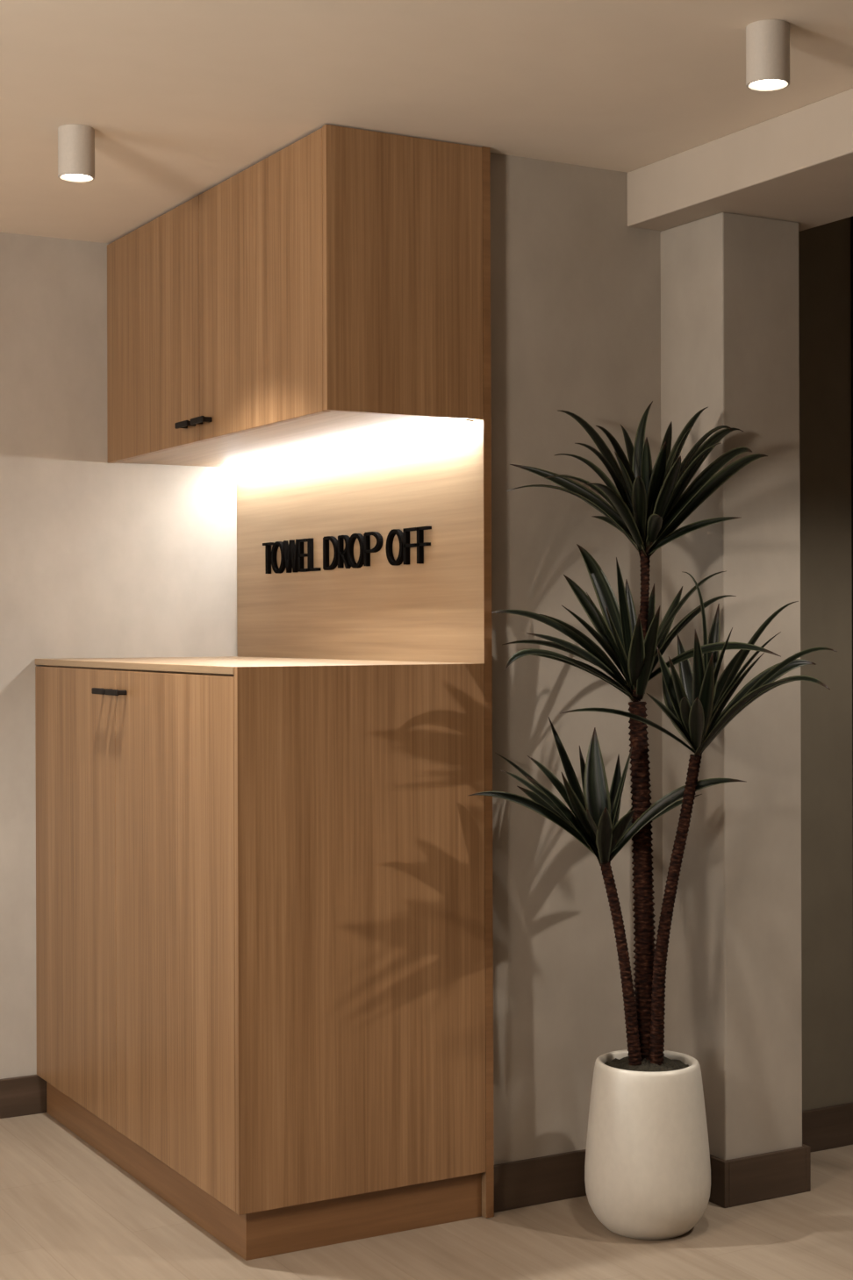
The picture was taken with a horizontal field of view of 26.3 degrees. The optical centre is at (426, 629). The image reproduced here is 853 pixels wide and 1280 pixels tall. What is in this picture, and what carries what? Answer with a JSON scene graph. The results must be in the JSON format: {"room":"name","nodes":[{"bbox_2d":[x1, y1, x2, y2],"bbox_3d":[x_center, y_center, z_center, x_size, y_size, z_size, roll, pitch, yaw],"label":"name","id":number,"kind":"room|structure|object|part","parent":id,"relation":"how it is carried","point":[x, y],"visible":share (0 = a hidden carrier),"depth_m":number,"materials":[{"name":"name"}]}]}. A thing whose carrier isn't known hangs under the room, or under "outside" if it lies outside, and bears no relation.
{"room":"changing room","nodes":[
{"label":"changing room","id":0,"kind":"room"},
{"bbox_2d":[0,232,237,1079],"bbox_3d":[-2.748,0.128,4.117,5.020,2.401,0.120,0,0,-29],"label":"wall","id":1,"kind":"structure","parent":0,"point":[99,558],"depth_m":5.03,"materials":[{"name":"white paint"}]},
{"bbox_2d":[0,1074,46,1118],"bbox_3d":[-2.969,1.277,3.914,4.430,0.105,0.014,0,0,-29],"label":"baseboard","id":2,"kind":"structure","parent":1,"relation":"attached to","point":[25,1095],"depth_m":4.96,"materials":[{"name":"brown wood"}]},
{"bbox_2d":[0,0,852,243],"bbox_3d":[0.543,-1.133,1.505,8.200,0.100,8.100,0,0,-29],"label":"ceiling","id":3,"kind":"structure","parent":0,"point":[180,98],"depth_m":3.59,"materials":[{"name":"white paint"}]},
{"bbox_2d":[57,124,94,182],"bbox_3d":[-0.755,-1.026,3.932,0.078,0.106,0.078,0,0,-29],"label":"ceiling light","id":4,"kind":"object","parent":3,"relation":"in","point":[75,142],"visible":1,"depth_m":3.90,"materials":[{"name":"white paint"}]},
{"bbox_2d":[745,19,789,91],"bbox_3d":[0.613,-1.030,3.276,0.078,0.106,0.078,0,0,-29],"label":"ceiling light","id":5,"kind":"object","parent":3,"relation":"in","point":[767,40],"visible":1,"depth_m":3.25,"materials":[{"name":"white paint"}]},
{"bbox_2d":[0,1112,852,1279],"bbox_3d":[0.551,1.368,1.505,8.200,0.100,8.100,0,0,-29],"label":"floor","id":6,"kind":"structure","parent":0,"point":[68,1212],"depth_m":3.93,"materials":[{"name":"brown wood"}]},
{"bbox_2d":[35,663,485,1260],"bbox_3d":[-0.482,0.700,4.528,0.629,1.243,1.380,0,0,-29],"label":"base cabinet","id":7,"kind":"object","parent":6,"relation":"on","point":[261,917],"visible":1,"depth_m":3.98,"materials":[{"name":"brown wood"}]},
{"bbox_3d":[-0.903,0.660,4.717,0.020,1.118,0.637,0,0,-29],"label":"door","id":8,"kind":"part","parent":7,"relation":"part of","materials":[{"name":"brown wood"}]},
{"bbox_3d":[-0.794,0.152,4.468,0.030,0.015,0.080,0,0,-29],"label":"handle","id":9,"kind":"part","parent":7,"relation":"part of","materials":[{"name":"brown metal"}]},
{"bbox_3d":[-0.747,0.151,4.384,0.030,0.015,0.080,0,0,-29],"label":"handle","id":10,"kind":"part","parent":7,"relation":"part of","materials":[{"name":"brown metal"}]},
{"bbox_3d":[-0.569,0.658,4.123,0.020,1.118,0.722,0,0,-29],"label":"door","id":11,"kind":"part","parent":7,"relation":"part of","materials":[{"name":"brown wood"}]},
{"bbox_2d":[35,656,459,674],"bbox_3d":[-0.476,0.087,4.544,0.600,0.016,1.364,0,0,-29],"label":"countertop","id":12,"kind":"structure","parent":7,"relation":"on","point":[225,665],"depth_m":4.37,"materials":[{"name":"brown wood"}]},
{"bbox_3d":[-0.135,0.647,3.942,0.599,1.139,0.018,0,0,-29],"label":"panel","id":13,"kind":"part","parent":7,"relation":"part of","materials":[{"name":"brown wood"}]},
{"bbox_2d":[468,400,836,1239],"bbox_3d":[0.489,0.405,3.955,0.707,1.827,0.612,0,0,-29],"label":"potted plant","id":14,"kind":"object","parent":6,"relation":"on","point":[647,1166],"visible":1,"depth_m":3.97,"materials":[{"name":"green plant"}]},
{"bbox_3d":[0.353,0.357,3.983,0.567,0.328,0.430,0,0,-29],"label":"crown","id":15,"kind":"part","parent":14,"relation":"part of","materials":[{"name":"green plant"}]},
{"bbox_3d":[0.425,0.727,3.998,0.094,0.453,0.032,0,0,6],"label":"stem","id":16,"kind":"part","parent":14,"relation":"part of","materials":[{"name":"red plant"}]},
{"bbox_3d":[0.446,-0.014,3.963,0.610,0.352,0.396,0,0,5],"label":"crown","id":17,"kind":"part","parent":14,"relation":"part of","materials":[{"name":"green plant"}]},
{"bbox_3d":[0.472,-0.332,3.973,0.574,0.354,0.428,0,0,-10],"label":"crown","id":18,"kind":"part","parent":14,"relation":"part of","materials":[{"name":"green plant"}]},
{"bbox_3d":[0.472,-0.015,4.024,0.044,0.315,0.032,0,0,14],"label":"stem","id":19,"kind":"part","parent":14,"relation":"part of","materials":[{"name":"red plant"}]},
{"bbox_3d":[0.481,0.559,4.024,0.067,0.799,0.060,0,0,-29],"label":"stem","id":20,"kind":"part","parent":14,"relation":"part of","materials":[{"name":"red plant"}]},
{"bbox_3d":[0.487,1.135,4.025,0.277,0.368,0.277,0,0,-29],"label":"pot","id":21,"kind":"part","parent":14,"relation":"part of","materials":[{"name":"white ceramic"}]},
{"bbox_3d":[0.541,0.612,3.977,0.120,0.680,0.038,0,0,22],"label":"stem","id":22,"kind":"part","parent":14,"relation":"part of","materials":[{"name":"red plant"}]},
{"bbox_3d":[0.626,0.079,3.899,0.522,0.409,0.446,0,0,-29],"label":"crown","id":23,"kind":"part","parent":14,"relation":"part of","materials":[{"name":"green plant"}]},
{"bbox_2d":[490,152,852,1165],"bbox_3d":[0.580,0.117,4.452,1.108,2.401,0.126,0,0,-29],"label":"wall","id":24,"kind":"structure","parent":0,"point":[575,289],"depth_m":4.26,"materials":[{"name":"beige paint"}]},
{"bbox_2d":[493,1149,586,1212],"bbox_3d":[0.349,1.266,4.240,0.484,0.105,0.013,0,0,-29],"label":"baseboard","id":25,"kind":"structure","parent":24,"relation":"attached to","point":[558,1176],"depth_m":4.18,"materials":[{"name":"brown wood"}]},
{"bbox_2d":[626,88,852,231],"bbox_3d":[2.252,-1.024,1.571,0.398,0.129,6.539,0,0,-29],"label":"ceiling beam","id":26,"kind":"structure","parent":24,"relation":"attached to","point":[796,165],"depth_m":4.00,"materials":[{"name":"white paint"}]},
{"bbox_2d":[801,1101,852,1151],"bbox_3d":[0.938,1.264,4.579,0.365,0.105,0.013,0,0,-29],"label":"baseboard","id":27,"kind":"structure","parent":24,"relation":"attached to","point":[827,1127],"depth_m":4.62,"materials":[{"name":"brown wood"}]},
{"bbox_2d":[850,216,852,846],"bbox_3d":[1.098,0.116,4.738,0.077,2.401,0.136,0,0,-29],"label":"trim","id":28,"kind":"structure","parent":24,"relation":"attached to","point":[851,218],"depth_m":4.67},
{"bbox_2d":[660,212,801,1160],"bbox_3d":[0.720,0.181,4.327,0.229,2.272,0.241,0,0,-29],"label":"wall column","id":29,"kind":"structure","parent":0,"point":[730,282],"depth_m":4.23,"materials":[{"name":"beige paint"}]},
{"bbox_2d":[708,1144,810,1208],"bbox_3d":[0.729,1.265,4.319,0.255,0.105,0.248,0,0,-29],"label":"baseboard","id":30,"kind":"structure","parent":29,"relation":"attached to","point":[735,1182],"depth_m":4.20,"materials":[{"name":"brown wood"}]},
{"bbox_3d":[-0.209,0.120,4.845,0.120,2.401,1.344,0,0,-29],"label":"wall niche","id":31,"kind":"object","parent":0,"visible":0},
{"bbox_2d":[236,146,493,1218],"bbox_3d":[-0.201,0.120,4.688,0.020,2.399,1.381,0,0,-29],"label":"wall panel","id":32,"kind":"object","parent":31,"relation":"attached to","point":[438,609],"visible":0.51,"depth_m":4.45,"materials":[{"name":"brown wood"}]},
{"bbox_2d":[107,124,483,472],"bbox_3d":[-0.396,-0.765,4.579,0.421,0.624,1.381,0,0,-29],"label":"upper cabinet","id":33,"kind":"object","parent":32,"relation":"attached to","point":[326,292],"depth_m":4.07,"materials":[{"name":"brown wood"}]},
{"bbox_3d":[-0.718,-0.769,4.804,0.020,0.607,0.671,0,0,-29],"label":"door","id":34,"kind":"part","parent":33,"relation":"part of","materials":[{"name":"brown wood"}]},
{"bbox_3d":[-0.600,-0.510,4.544,0.030,0.015,0.076,0,0,-29],"label":"handle","id":35,"kind":"part","parent":33,"relation":"part of","materials":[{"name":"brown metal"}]},
{"bbox_3d":[-0.551,-0.510,4.457,0.030,0.015,0.076,0,0,-29],"label":"handle","id":36,"kind":"part","parent":33,"relation":"part of","materials":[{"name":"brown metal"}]},
{"bbox_3d":[-0.384,-0.770,4.210,0.020,0.607,0.688,0,0,-29],"label":"door","id":37,"kind":"part","parent":33,"relation":"part of","materials":[{"name":"brown wood"}]},
{"bbox_3d":[-0.378,-0.477,4.600,0.370,0.018,1.362,0,0,-29],"label":"panel","id":38,"kind":"part","parent":33,"relation":"part of","materials":[{"name":"brown wood"}]},
{"bbox_3d":[-0.235,-0.460,4.672,0.028,0.014,1.356,0,0,-29],"label":"led strip","id":39,"kind":"part","parent":33,"relation":"part of","materials":[{"name":"white plastic"}]},
{"bbox_3d":[-0.048,-0.773,3.993,0.390,0.609,0.018,0,0,-29],"label":"panel","id":40,"kind":"part","parent":33,"relation":"part of","materials":[{"name":"brown wood"}]},
{"bbox_2d":[262,526,431,573],"bbox_3d":[-0.223,-0.198,4.692,0.012,0.089,0.940,0,0,-29],"label":"wall sign","id":41,"kind":"object","parent":32,"relation":"attached to","point":[292,554],"visible":1,"depth_m":4.66,"materials":[{"name":"black metal"}]}
]}

